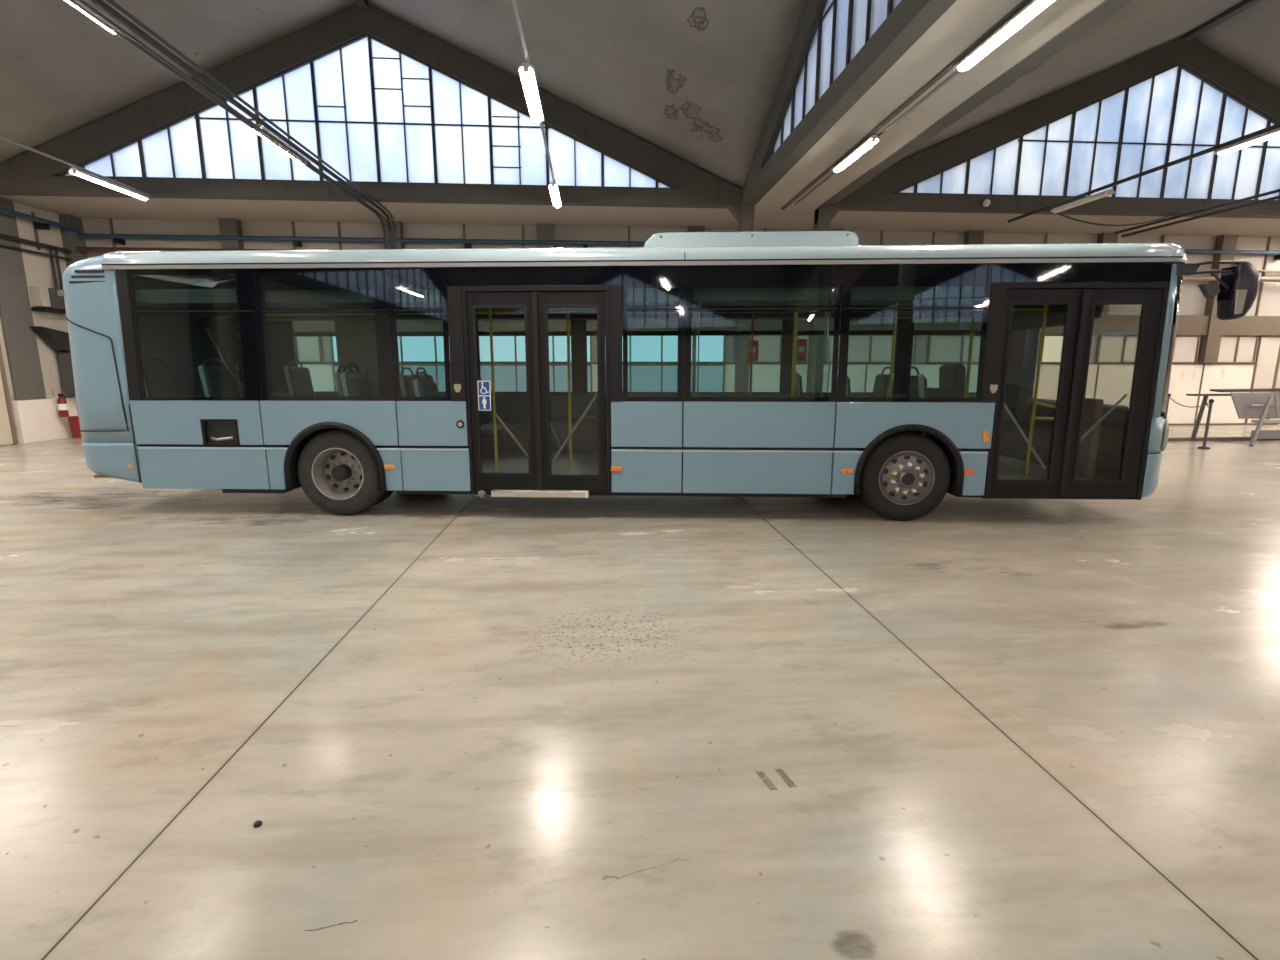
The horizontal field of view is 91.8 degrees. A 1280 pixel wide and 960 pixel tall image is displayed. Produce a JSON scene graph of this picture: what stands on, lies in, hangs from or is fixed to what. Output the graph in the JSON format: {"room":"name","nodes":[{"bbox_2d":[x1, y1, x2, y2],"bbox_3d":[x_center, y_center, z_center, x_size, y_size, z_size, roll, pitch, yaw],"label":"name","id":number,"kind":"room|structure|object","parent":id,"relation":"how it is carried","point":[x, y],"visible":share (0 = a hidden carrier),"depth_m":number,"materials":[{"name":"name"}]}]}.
{"room":"bus garage","nodes":[
{"label":"bus garage","id":0,"kind":"room"},
{"bbox_2d":[0,202,68,445],"bbox_3d":[-12.393,-0.470,-2.767,0.300,5.120,37.100,-1,10,-4],"label":"wall","id":1,"kind":"structure","parent":0,"point":[38,269],"depth_m":14.00,"materials":[{"name":"paint"}]},
{"bbox_2d":[0,344,17,444],"bbox_3d":[-13.275,-1.886,12.296,0.090,2.550,1.500,-1,10,-4],"label":"door","id":2,"kind":"structure","parent":1,"relation":"in","point":[8,435],"depth_m":13.00,"materials":[{"name":"paint"}]},
{"bbox_2d":[0,197,45,399],"bbox_3d":[-13.382,-3.832,13.251,0.060,4.200,0.720,-1,10,-4],"label":"trim","id":3,"kind":"structure","parent":1,"relation":"attached to","point":[16,317],"depth_m":13.29,"materials":[{"name":"grey paint"}]},
{"bbox_2d":[31,212,40,250],"bbox_3d":[-13.463,-5.539,13.813,0.040,0.800,0.060,-1,10,-4],"label":"trim","id":4,"kind":"structure","parent":1,"relation":"attached to","point":[32,213],"depth_m":13.81,"materials":[{"name":"grey metal"}]},
{"bbox_2d":[0,234,71,253],"bbox_3d":[-13.321,-5.165,13.433,0.100,0.100,2.500,-1,10,-4],"label":"pipe","id":5,"kind":"object","parent":1,"relation":"attached to","point":[2,236],"visible":1,"depth_m":13.61,"materials":[{"name":"grey"}]},
{"bbox_2d":[0,244,71,260],"bbox_3d":[-13.321,-4.978,13.466,0.060,0.080,2.500,-1,10,-4],"label":"pipe","id":6,"kind":"object","parent":1,"relation":"attached to","point":[1,245],"visible":1,"depth_m":13.63,"materials":[{"name":"grey"}]},
{"bbox_2d":[0,207,79,232],"bbox_3d":[-13.247,-5.622,13.432,0.240,0.220,2.450,-1,10,-4],"label":"pipe","id":7,"kind":"object","parent":1,"relation":"attached to","point":[42,224],"visible":1,"depth_m":13.70,"materials":[{"name":"metal"}]},
{"bbox_2d":[12,397,77,443],"bbox_3d":[-13.413,-1.440,14.415,0.101,0.920,2.280,-1,10,-4],"label":"trim","id":8,"kind":"structure","parent":1,"relation":"attached to","point":[37,420],"depth_m":13.80,"materials":[{"name":"white paint"}]},
{"bbox_2d":[29,287,65,313],"bbox_3d":[-13.335,-4.078,14.107,0.280,0.520,0.960,-1,10,-4],"label":"switch box","id":9,"kind":"object","parent":1,"relation":"attached to","point":[44,299],"visible":0.82,"depth_m":13.85,"materials":[{"name":"grey metal"}]},
{"bbox_2d":[31,307,65,313],"bbox_3d":[-13.335,-3.856,14.147,0.280,0.070,0.960,-1,10,-4],"label":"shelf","id":10,"kind":"object","parent":9,"relation":"attached to","point":[61,310],"depth_m":13.93,"materials":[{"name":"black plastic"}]},
{"bbox_2d":[49,249,62,289],"bbox_3d":[-13.393,-4.792,14.233,0.056,0.980,0.206,-1,10,-4],"label":"pipe","id":11,"kind":"object","parent":9,"relation":"attached to","point":[50,250],"visible":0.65,"depth_m":14.21,"materials":[{"name":"grey"}]},
{"bbox_2d":[29,326,75,396],"bbox_3d":[-13.220,-2.716,14.361,0.310,1.550,1.400,-1,10,-4],"label":"upper cabinet","id":12,"kind":"object","parent":1,"relation":"attached to","point":[58,340],"visible":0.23,"depth_m":14.23,"materials":[{"name":"grey metal"}]},
{"bbox_2d":[29,326,70,352],"bbox_3d":[-13.250,-3.159,14.279,0.250,0.650,1.400,-1,10,-4],"label":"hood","id":13,"kind":"object","parent":12,"relation":"attached to","point":[58,340],"depth_m":13.95,"materials":[{"name":"black metal"}]},
{"bbox_2d":[57,394,68,416],"bbox_3d":[-13.199,-1.706,14.171,0.176,0.530,0.176,9,13,40],"label":"fire extinguisher","id":14,"kind":"object","parent":1,"relation":"attached to","point":[62,405],"visible":1,"depth_m":14.12,"materials":[{"name":"red metal"}]},
{"bbox_2d":[58,214,87,267],"bbox_3d":[-13.410,-3.688,15.043,0.250,5.120,0.350,-1,10,-4],"label":"trim","id":15,"kind":"structure","parent":1,"relation":"attached to","point":[70,241],"depth_m":14.57,"materials":[{"name":"grey paint"}]},
{"bbox_2d":[76,247,289,251],"bbox_3d":[-4.452,-5.556,15.259,18.000,0.120,0.120,-1,10,-4],"label":"pipe","id":16,"kind":"object","parent":1,"relation":"attached to","point":[78,249],"visible":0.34,"depth_m":14.70,"materials":[{"name":"red"}]},
{"bbox_2d":[1169,423,1279,424],"bbox_3d":[3.613,-1.429,16.799,34.400,0.050,0.030,-1,10,-4],"label":"baseboard","id":17,"kind":"structure","parent":1,"relation":"attached to","point":[1188,423],"depth_m":17.71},
{"bbox_2d":[0,0,805,189],"bbox_3d":[-4.781,-6.289,4.833,15.387,3.470,15.387,-1,10,-4],"label":"ceiling","id":18,"kind":"structure","parent":0,"point":[697,81],"depth_m":11.02,"materials":[{"name":"paint"}]},
{"bbox_2d":[354,0,368,7],"bbox_3d":[-4.781,-7.820,4.557,10.734,0.140,10.734,9,13,40],"label":"trim","id":19,"kind":"structure","parent":18,"relation":"attached to","point":[360,3],"depth_m":11.81,"materials":[{"name":"concrete"}]},
{"bbox_2d":[0,425,1279,959],"bbox_3d":[4.912,1.927,-1.078,35.000,0.200,37.100,-1,10,-4],"label":"floor","id":20,"kind":"structure","parent":0,"point":[453,726],"depth_m":2.84,"materials":[{"name":"concrete"}]},
{"bbox_2d":[68,416,81,437],"bbox_3d":[-13.113,-1.236,14.463,0.300,0.500,0.295,-1,10,-4],"label":"bucket","id":21,"kind":"object","parent":20,"relation":"on","point":[73,421],"visible":0.61,"depth_m":14.35,"materials":[{"name":"red"}]},
{"bbox_2d":[253,820,261,827],"bbox_3d":[-1.363,1.226,2.211,0.026,0.012,0.026,3,11,18],"label":"bolt","id":22,"kind":"object","parent":20,"relation":"on","point":[258,823],"visible":1,"depth_m":2.20,"materials":[{"name":"black metal"}]},
{"bbox_2d":[57,230,1259,520],"bbox_3d":[-0.145,-1.264,7.606,12.294,3.006,2.714,0,10,2],"label":"city bus","id":23,"kind":"object","parent":20,"relation":"on","point":[179,384],"visible":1,"depth_m":6.49,"materials":[{"name":"blue paint"}]},
{"bbox_2d":[480,426,507,434],"bbox_3d":[-2.013,-0.658,8.226,0.420,0.080,0.440,0,10,2],"label":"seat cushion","id":24,"kind":"object","parent":23,"relation":"on","point":[485,430],"depth_m":8.02,"materials":[{"name":"grey fabric"}]},
{"bbox_2d":[481,423,515,429],"bbox_3d":[-1.992,-0.743,8.698,0.420,0.080,0.440,0,10,2],"label":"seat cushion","id":25,"kind":"object","parent":23,"relation":"on","point":[511,426],"depth_m":8.64,"materials":[{"name":"grey fabric"}]},
{"bbox_2d":[1198,282,1219,298],"bbox_3d":[5.508,-1.835,6.006,0.173,0.150,0.070,0,10,2],"label":"mirror","id":26,"kind":"object","parent":23,"relation":"attached to","point":[1209,290],"depth_m":5.97,"materials":[{"name":"grey mirror"}]},
{"bbox_2d":[1211,261,1259,319],"bbox_3d":[5.706,-1.831,6.003,0.438,0.550,0.282,-1,10,-4],"label":"mirror","id":27,"kind":"object","parent":23,"relation":"attached to","point":[1237,289],"depth_m":5.92,"materials":[{"name":"grey mirror"}]},
{"bbox_2d":[734,206,753,391],"bbox_3d":[2.272,-3.358,13.638,0.270,4.970,0.280,-1,10,-4],"label":"column","id":28,"kind":"structure","parent":20,"relation":"on","point":[741,384],"depth_m":13.59,"materials":[{"name":"concrete"}]},
{"bbox_2d":[728,205,754,221],"bbox_3d":[2.147,-5.654,13.214,0.520,0.300,0.260,-1,10,-4],"label":"trim","id":29,"kind":"structure","parent":28,"relation":"attached to","point":[736,211],"depth_m":13.09,"materials":[{"name":"concrete"}]},
{"bbox_2d":[806,207,830,391],"bbox_3d":[3.928,-3.379,13.754,0.270,4.970,0.280,-1,10,-4],"label":"column","id":30,"kind":"structure","parent":20,"relation":"on","point":[816,342],"depth_m":13.71,"materials":[{"name":"concrete"}]},
{"bbox_2d":[814,207,840,223],"bbox_3d":[4.043,-5.678,13.347,0.500,0.300,0.260,-1,10,-4],"label":"trim","id":31,"kind":"structure","parent":30,"relation":"attached to","point":[834,210],"depth_m":13.22,"materials":[{"name":"concrete"}]},
{"bbox_2d":[1198,399,1213,448],"bbox_3d":[11.393,-1.125,12.441,0.200,1.000,0.200,-1,10,-4],"label":"barrier post","id":32,"kind":"object","parent":20,"relation":"on","point":[1211,401],"visible":1,"depth_m":12.43,"materials":[{"name":"black metal"}]},
{"bbox_2d":[1168,437,1279,440],"bbox_3d":[14.040,-0.940,14.032,7.200,0.070,0.080,-1,10,-4],"label":"rail","id":33,"kind":"object","parent":20,"relation":"on","point":[1177,438],"visible":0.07,"depth_m":13.92,"materials":[{"name":"metal"}]},
{"bbox_2d":[1186,388,1279,445],"bbox_3d":[14.536,-1.369,13.323,4.700,1.232,1.530,-1,10,-4],"label":"metal table","id":34,"kind":"object","parent":20,"relation":"on","point":[1261,404],"visible":0.99,"depth_m":13.47,"materials":[{"name":"grey metal"}]},
{"bbox_2d":[1186,394,1230,395],"bbox_3d":[12.671,-1.884,13.722,1.050,0.040,0.200,-1,10,-4],"label":"shelf","id":35,"kind":"object","parent":34,"relation":"attached to","point":[1186,394],"depth_m":13.62,"materials":[{"name":"grey metal"}]},
{"bbox_2d":[0,195,1279,236],"bbox_3d":[3.692,-6.325,14.789,35.000,0.160,2.850,-1,10,-4],"label":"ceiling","id":36,"kind":"structure","parent":0,"point":[82,207],"depth_m":14.62,"materials":[{"name":"paint"}]},
{"bbox_2d":[0,175,742,208],"bbox_3d":[-5.324,-5.860,12.639,15.000,0.310,0.250,-1,10,-4],"label":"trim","id":37,"kind":"structure","parent":36,"relation":"attached to","point":[14,185],"depth_m":12.54,"materials":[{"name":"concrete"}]},
{"bbox_2d":[0,136,149,195],"bbox_3d":[-9.084,-4.281,4.967,0.044,0.044,14.563,-1,10,-4],"label":"conduit","id":38,"kind":"object","parent":37,"relation":"hanging from","point":[1,137],"visible":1,"depth_m":10.28,"materials":[{"name":"grey metal"}]},
{"bbox_2d":[68,168,149,199],"bbox_3d":[-9.566,-5.348,11.230,0.170,0.118,1.700,-1,10,-4],"label":"light","id":39,"kind":"object","parent":38,"relation":"hanging from","point":[75,171],"visible":1,"depth_m":11.06,"materials":[{"name":"grey plastic"}]},
{"bbox_2d":[0,4,365,175],"bbox_3d":[-9.064,-7.579,12.057,7.500,3.280,0.250,-1,10,-4],"label":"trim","id":40,"kind":"structure","parent":37,"relation":"on","point":[122,126],"depth_m":11.98,"materials":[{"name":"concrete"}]},
{"bbox_2d":[68,0,398,248],"bbox_3d":[-4.933,-3.867,5.965,0.312,1.180,15.784,-1,10,-4],"label":"pipes","id":41,"kind":"object","parent":37,"relation":"hanging from","point":[81,4],"visible":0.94,"depth_m":7.37,"materials":[{"name":"grey metal"}]},
{"bbox_2d":[64,0,131,34],"bbox_3d":[-5.043,-4.292,5.389,0.170,0.118,1.460,-1,10,-4],"label":"light","id":42,"kind":"object","parent":41,"relation":"attached to","point":[90,3],"visible":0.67,"depth_m":5.81,"materials":[{"name":"grey plastic"}]},
{"bbox_2d":[251,124,310,164],"bbox_3d":[-5.324,-4.991,9.255,0.170,0.118,1.460,-1,10,-4],"label":"light","id":43,"kind":"object","parent":41,"relation":"attached to","point":[259,125],"visible":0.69,"depth_m":9.11,"materials":[{"name":"grey plastic"}]},
{"bbox_2d":[55,33,677,188],"bbox_3d":[-5.322,-7.351,12.350,12.360,2.748,0.110,-1,10,-4],"label":"window","id":44,"kind":"structure","parent":37,"relation":"on","point":[374,111],"depth_m":12.37,"materials":[{"name":"clear glass"}]},
{"bbox_2d":[512,0,555,182],"bbox_3d":[-1.149,-4.399,5.616,0.044,0.044,14.749,-1,10,-4],"label":"conduit","id":45,"kind":"object","parent":37,"relation":"attached to","point":[515,4],"visible":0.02,"depth_m":6.56,"materials":[{"name":"grey metal"}]},
{"bbox_2d":[518,62,543,122],"bbox_3d":[-1.306,-4.679,7.531,0.170,0.118,1.460,-1,10,-4],"label":"light","id":46,"kind":"object","parent":45,"relation":"attached to","point":[526,70],"visible":1,"depth_m":7.34,"materials":[{"name":"grey plastic"}]},
{"bbox_2d":[548,182,561,207],"bbox_3d":[-1.624,-5.470,11.908,0.170,0.118,1.460,-1,10,-4],"label":"light","id":47,"kind":"object","parent":45,"relation":"hanging from","point":[553,187],"visible":1,"depth_m":11.72,"materials":[{"name":"grey plastic"}]},
{"bbox_2d":[550,185,559,207],"bbox_3d":[-1.624,-5.436,11.914,0.110,0.050,1.400,-1,10,-4],"label":"diffuser","id":48,"kind":"object","parent":47,"relation":"attached to","point":[554,191],"depth_m":11.78,"materials":[{"name":"white plastic"}]},
{"bbox_2d":[364,3,741,189],"bbox_3d":[-1.583,-7.674,12.583,7.500,3.280,0.250,-1,10,-4],"label":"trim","id":49,"kind":"structure","parent":37,"relation":"on","point":[380,24],"depth_m":12.46,"materials":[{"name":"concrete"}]},
{"bbox_2d":[832,192,1279,218],"bbox_3d":[11.523,-6.074,13.824,15.000,0.310,0.250,-1,10,-4],"label":"trim","id":50,"kind":"structure","parent":36,"relation":"attached to","point":[855,201],"depth_m":13.51,"materials":[{"name":"concrete"}]},
{"bbox_2d":[983,199,990,206],"bbox_3d":[7.459,-5.960,13.335,0.150,0.150,0.130,-1,10,-4],"label":"wall lamp","id":51,"kind":"object","parent":50,"relation":"attached to","point":[986,202],"visible":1,"depth_m":13.30,"materials":[{"name":"grey"}]},
{"bbox_2d":[854,36,1184,192],"bbox_3d":[7.783,-7.793,13.242,7.500,3.280,0.250,-1,10,-4],"label":"trim","id":52,"kind":"structure","parent":50,"relation":"on","point":[930,161],"depth_m":13.16,"materials":[{"name":"concrete"}]},
{"bbox_2d":[893,63,1279,200],"bbox_3d":[11.525,-7.565,13.534,12.360,2.748,0.110,-1,10,-4],"label":"window","id":53,"kind":"structure","parent":50,"relation":"on","point":[1173,113],"depth_m":13.50,"materials":[{"name":"clear glass"}]},
{"bbox_2d":[1008,123,1279,222],"bbox_3d":[9.064,-4.594,6.701,0.070,0.070,15.492,-1,10,-4],"label":"conduit","id":54,"kind":"object","parent":50,"relation":"attached to","point":[1275,126],"visible":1,"depth_m":10.51,"materials":[{"name":"grey metal"}]},
{"bbox_2d":[1050,189,1114,212],"bbox_3d":[8.793,-5.553,12.365,0.170,0.118,1.460,-1,10,-4],"label":"light","id":55,"kind":"object","parent":54,"relation":"attached to","point":[1108,192],"visible":1,"depth_m":12.22,"materials":[{"name":"grey plastic"}]},
{"bbox_2d":[1047,209,1177,225],"bbox_3d":[10.261,-5.694,13.449,3.330,0.355,0.036,-2,10,-10],"label":"loose cable","id":56,"kind":"object","parent":54,"relation":"hanging from","point":[1060,214],"visible":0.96,"depth_m":13.44,"materials":[{"name":"grey plastic"}]},
{"bbox_2d":[1214,128,1279,154],"bbox_3d":[8.940,-4.909,8.801,0.170,0.118,1.460,-1,10,-4],"label":"light","id":57,"kind":"object","parent":54,"relation":"hanging from","point":[1262,137],"visible":1,"depth_m":9.04,"materials":[{"name":"white plastic"}]},
{"bbox_2d":[1114,189,1279,236],"bbox_3d":[12.437,-4.630,7.351,0.260,0.130,16.300,-1,10,-4],"label":"cable bundle","id":58,"kind":"object","parent":50,"relation":"hanging from","point":[1277,190],"visible":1,"depth_m":13.16,"materials":[{"name":"grey metal"}]},
{"bbox_2d":[1181,38,1279,122],"bbox_3d":[15.264,-7.888,13.768,7.500,3.280,0.250,-1,10,-4],"label":"trim","id":59,"kind":"structure","parent":50,"relation":"on","point":[1218,69],"depth_m":13.32,"materials":[{"name":"concrete"}]},
{"bbox_2d":[82,218,1279,362],"bbox_3d":[3.599,-3.958,16.539,35.000,5.120,0.240,-1,10,-4],"label":"wall","id":60,"kind":"structure","parent":0,"point":[1192,300],"depth_m":15.65,"materials":[{"name":"beige paint"}]},
{"bbox_2d":[109,218,115,246],"bbox_3d":[-12.649,-5.213,14.993,0.050,2.100,0.045,-1,10,-4],"label":"trim","id":61,"kind":"structure","parent":60,"relation":"attached to","point":[110,219],"depth_m":14.84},
{"bbox_2d":[218,218,243,248],"bbox_3d":[-9.870,-5.213,15.101,0.400,2.140,0.220,-1,10,-4],"label":"trim","id":62,"kind":"structure","parent":60,"relation":"attached to","point":[227,226],"depth_m":14.87,"materials":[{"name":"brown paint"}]},
{"bbox_2d":[291,221,296,249],"bbox_3d":[-8.460,-5.266,15.288,0.050,2.100,0.045,-1,10,-4],"label":"trim","id":63,"kind":"structure","parent":60,"relation":"attached to","point":[292,222],"depth_m":15.12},
{"bbox_2d":[295,336,322,362],"bbox_3d":[-9.205,-3.326,15.546,2.344,0.770,0.070,-1,10,-4],"label":"window","id":64,"kind":"structure","parent":60,"relation":"in","point":[309,349],"depth_m":15.62,"materials":[{"name":"beige"}]},
{"bbox_2d":[337,222,341,249],"bbox_3d":[-7.383,-5.280,15.363,0.050,2.100,0.045,-1,10,-4],"label":"trim","id":65,"kind":"structure","parent":60,"relation":"attached to","point":[338,223],"depth_m":15.21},
{"bbox_2d":[330,336,449,362],"bbox_3d":[-6.063,-3.366,15.767,3.444,0.770,0.070,-1,10,-4],"label":"window","id":66,"kind":"structure","parent":60,"relation":"in","point":[411,349],"depth_m":15.80,"materials":[{"name":"brown"}]},
{"bbox_2d":[332,364,450,391],"bbox_3d":[-6.061,-2.524,15.883,3.444,0.870,0.070,-1,10,-4],"label":"window","id":67,"kind":"structure","parent":60,"relation":"in","point":[437,371],"depth_m":15.87,"materials":[{"name":"brown"}]},
{"bbox_2d":[383,221,403,248],"bbox_3d":[-6.059,-5.261,15.369,0.400,2.140,0.220,-1,10,-4],"label":"trim","id":68,"kind":"structure","parent":60,"relation":"attached to","point":[398,223],"depth_m":15.14,"materials":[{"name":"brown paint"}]},
{"bbox_2d":[463,224,465,248],"bbox_3d":[-4.370,-5.319,15.575,0.050,2.100,0.045,-1,10,-4],"label":"trim","id":69,"kind":"structure","parent":60,"relation":"attached to","point":[464,233],"depth_m":15.41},
{"bbox_2d":[522,225,524,247],"bbox_3d":[-2.924,-5.337,15.677,0.050,2.100,0.045,-1,10,-4],"label":"trim","id":70,"kind":"structure","parent":60,"relation":"attached to","point":[522,225],"depth_m":15.51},
{"bbox_2d":[479,336,591,362],"bbox_3d":[-2.722,-3.409,16.002,2.944,0.770,0.070,-1,10,-4],"label":"window","id":71,"kind":"structure","parent":60,"relation":"in","point":[509,349],"depth_m":15.99,"materials":[{"name":"brown"}]},
{"bbox_2d":[480,364,591,391],"bbox_3d":[-2.719,-2.566,16.118,2.944,0.870,0.070,-1,10,-4],"label":"window","id":72,"kind":"structure","parent":60,"relation":"in","point":[508,377],"depth_m":16.09,"materials":[{"name":"brown"}]},
{"bbox_2d":[536,223,553,247],"bbox_3d":[-2.369,-5.308,15.628,0.400,2.140,0.220,-1,10,-4],"label":"trim","id":73,"kind":"structure","parent":60,"relation":"attached to","point":[544,231],"depth_m":15.37,"materials":[{"name":"grey paint"}]},
{"bbox_2d":[605,336,724,362],"bbox_3d":[0.570,-3.451,16.233,3.344,0.770,0.070,-1,10,-4],"label":"window","id":74,"kind":"structure","parent":60,"relation":"in","point":[643,349],"depth_m":16.26,"materials":[{"name":"brown"}]},
{"bbox_2d":[605,364,724,391],"bbox_3d":[0.572,-2.608,16.350,3.344,0.870,0.070,-1,10,-4],"label":"window","id":75,"kind":"structure","parent":60,"relation":"in","point":[641,377],"depth_m":16.35,"materials":[{"name":"brown"}]},
{"bbox_2d":[76,233,1279,259],"bbox_3d":[3.618,-5.948,15.924,34.200,0.215,0.245,-1,10,-4],"label":"pipe","id":76,"kind":"object","parent":60,"relation":"attached to","point":[117,238],"visible":0.4,"depth_m":15.15,"materials":[{"name":"metal"}]},
{"bbox_2d":[688,226,704,231],"bbox_3d":[1.421,-5.356,15.895,0.400,2.140,0.220,-1,10,-4],"label":"trim","id":77,"kind":"structure","parent":60,"relation":"attached to","point":[690,228],"depth_m":15.61,"materials":[{"name":"grey paint"}]},
{"bbox_2d":[294,315,1279,335],"bbox_3d":[3.614,-4.120,16.308,34.400,0.520,0.160,-1,10,-4],"label":"trim","id":78,"kind":"structure","parent":60,"relation":"attached to","point":[1110,324],"depth_m":16.43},
{"bbox_2d":[298,362,1279,423],"bbox_3d":[3.610,-2.249,16.696,34.400,1.700,0.060,-1,10,-4],"label":"trim","id":79,"kind":"structure","parent":60,"relation":"attached to","point":[1114,381],"depth_m":17.23,"materials":[{"name":"white paint"}]},
{"bbox_2d":[734,335,916,362],"bbox_3d":[4.958,-3.506,16.541,4.944,0.770,0.070,-1,10,-4],"label":"window","id":80,"kind":"structure","parent":60,"relation":"in","point":[861,348],"depth_m":16.58,"materials":[{"name":"beige"}]},
{"bbox_2d":[926,335,980,362],"bbox_3d":[9.198,-3.560,16.839,2.844,0.770,0.070,-1,10,-4],"label":"window","id":81,"kind":"structure","parent":60,"relation":"in","point":[941,348],"depth_m":16.79,"materials":[{"name":"beige"}]},
{"bbox_2d":[964,230,983,244],"bbox_3d":[8.753,-5.449,16.410,0.400,2.140,0.220,-1,10,-4],"label":"trim","id":82,"kind":"structure","parent":60,"relation":"attached to","point":[970,237],"depth_m":16.15,"materials":[{"name":"grey paint"}]},
{"bbox_2d":[1041,335,1062,362],"bbox_3d":[11.666,-3.591,17.013,1.394,0.770,0.070,-1,10,-4],"label":"window","id":83,"kind":"structure","parent":60,"relation":"in","point":[1052,345],"depth_m":16.99,"materials":[{"name":"brown"}]},
{"bbox_2d":[1097,233,1118,316],"bbox_3d":[12.443,-5.496,16.669,0.400,2.140,0.220,-1,10,-4],"label":"trim","id":84,"kind":"structure","parent":60,"relation":"attached to","point":[1103,237],"depth_m":16.42,"materials":[{"name":"grey paint"}]},
{"bbox_2d":[1095,335,1200,362],"bbox_3d":[14.085,-3.622,17.183,2.944,0.770,0.070,-1,10,-4],"label":"window","id":85,"kind":"structure","parent":60,"relation":"in","point":[1110,348],"depth_m":17.16,"materials":[{"name":"beige glass"}]},
{"bbox_2d":[1197,235,1237,362],"bbox_3d":[15.835,-4.934,17.017,0.400,3.370,0.220,-1,10,-4],"label":"trim","id":86,"kind":"structure","parent":60,"relation":"attached to","point":[1209,348],"depth_m":17.02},
{"bbox_2d":[1182,276,1279,281],"bbox_3d":[6.070,-5.319,16.086,29.300,0.133,0.140,-1,10,-4],"label":"pipe","id":87,"kind":"object","parent":60,"relation":"attached to","point":[1185,278],"visible":0.02,"depth_m":16.69,"materials":[{"name":"brown"}]},
{"bbox_2d":[1196,269,1279,272],"bbox_3d":[12.746,-5.638,16.614,15.900,0.070,0.070,-1,10,-4],"label":"pipe","id":88,"kind":"object","parent":60,"relation":"attached to","point":[1259,271],"visible":0.02,"depth_m":16.88,"materials":[{"name":"brown metal"}]},
{"bbox_2d":[1218,335,1259,362],"bbox_3d":[16.704,-3.655,17.367,1.194,0.770,0.070,-1,10,-4],"label":"window","id":89,"kind":"structure","parent":60,"relation":"in","point":[1233,348],"depth_m":17.37,"materials":[{"name":"beige glass"}]},
{"bbox_2d":[1245,336,1279,423],"bbox_3d":[17.667,-2.819,17.573,0.680,2.470,0.060,-1,10,-4],"label":"window","id":90,"kind":"structure","parent":60,"relation":"in","point":[1268,351],"depth_m":17.48,"materials":[{"name":"beige glass"}]},
{"bbox_2d":[1255,237,1271,315],"bbox_3d":[17.175,-5.592,17.089,0.050,2.100,0.045,-1,10,-4],"label":"trim","id":91,"kind":"structure","parent":60,"relation":"attached to","point":[1269,238],"depth_m":17.10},
{"bbox_2d":[1268,359,1279,423],"bbox_3d":[18.346,-2.827,17.620,0.680,2.470,0.060,-1,10,-4],"label":"window","id":92,"kind":"structure","parent":60,"relation":"in","point":[1277,382],"depth_m":17.59,"materials":[{"name":"beige glass"}]},
{"bbox_2d":[754,0,1103,208],"bbox_3d":[3.643,-4.556,5.758,1.390,0.160,15.500,-1,10,-4],"label":"roof beam","id":93,"kind":"structure","parent":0,"point":[964,22],"depth_m":7.59,"materials":[{"name":"paint"}]},
{"bbox_2d":[743,0,956,205],"bbox_3d":[2.825,-4.605,5.690,0.250,0.310,15.000,-1,10,-4],"label":"trim","id":94,"kind":"structure","parent":93,"relation":"attached to","point":[909,20],"depth_m":7.58,"materials":[{"name":"concrete"}]},
{"bbox_2d":[743,0,822,189],"bbox_3d":[2.558,-7.036,9.051,0.250,3.280,7.500,-1,10,-4],"label":"trim","id":95,"kind":"structure","parent":94,"relation":"on","point":[811,8],"depth_m":10.08,"materials":[{"name":"concrete"}]},
{"bbox_2d":[764,0,900,164],"bbox_3d":[2.805,-6.099,5.418,0.110,2.748,12.360,-1,10,-4],"label":"window","id":96,"kind":"structure","parent":94,"relation":"on","point":[841,28],"depth_m":8.51,"materials":[{"name":"clear glass"}]},
{"bbox_2d":[831,135,879,171],"bbox_3d":[3.377,-5.138,9.790,0.170,0.118,1.460,-1,10,-4],"label":"light","id":97,"kind":"object","parent":93,"relation":"attached to","point":[871,141],"visible":1,"depth_m":9.61,"materials":[{"name":"grey plastic"}]},
{"bbox_2d":[795,70,959,204],"bbox_3d":[3.764,-4.468,5.833,0.040,0.035,14.500,-1,10,-4],"label":"conduit","id":98,"kind":"object","parent":93,"relation":"attached to","point":[953,75],"visible":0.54,"depth_m":8.28,"materials":[{"name":"grey metal"}]},
{"bbox_2d":[781,0,1031,209],"bbox_3d":[3.606,-4.482,5.870,0.070,0.035,15.200,-1,10,-4],"label":"trim","id":99,"kind":"structure","parent":93,"relation":"attached to","point":[1022,4],"depth_m":7.58,"materials":[{"name":"metal"}]},
{"bbox_2d":[819,0,1132,206],"bbox_3d":[4.461,-4.625,5.805,0.250,0.310,15.000,-1,10,-4],"label":"trim","id":100,"kind":"structure","parent":93,"relation":"attached to","point":[1105,9],"depth_m":7.48,"materials":[{"name":"concrete"}]},
{"bbox_2d":[953,0,1055,71],"bbox_3d":[3.636,-4.493,6.217,0.170,0.118,1.460,-1,10,-4],"label":"light","id":101,"kind":"object","parent":93,"relation":"attached to","point":[1034,7],"visible":1,"depth_m":6.17,"materials":[{"name":"grey plastic"}]},
{"bbox_2d":[896,0,1279,162],"bbox_3d":[12.066,-6.503,6.017,15.387,3.470,15.387,-1,10,-4],"label":"ceiling","id":102,"kind":"structure","parent":0,"point":[1250,38],"depth_m":12.22,"materials":[{"name":"paint"}]},
{"bbox_2d":[1181,0,1261,40],"bbox_3d":[12.066,-8.034,5.741,10.734,0.140,10.734,9,13,40],"label":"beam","id":103,"kind":"structure","parent":102,"relation":"attached to","point":[1245,4],"depth_m":12.36,"materials":[{"name":"concrete"}]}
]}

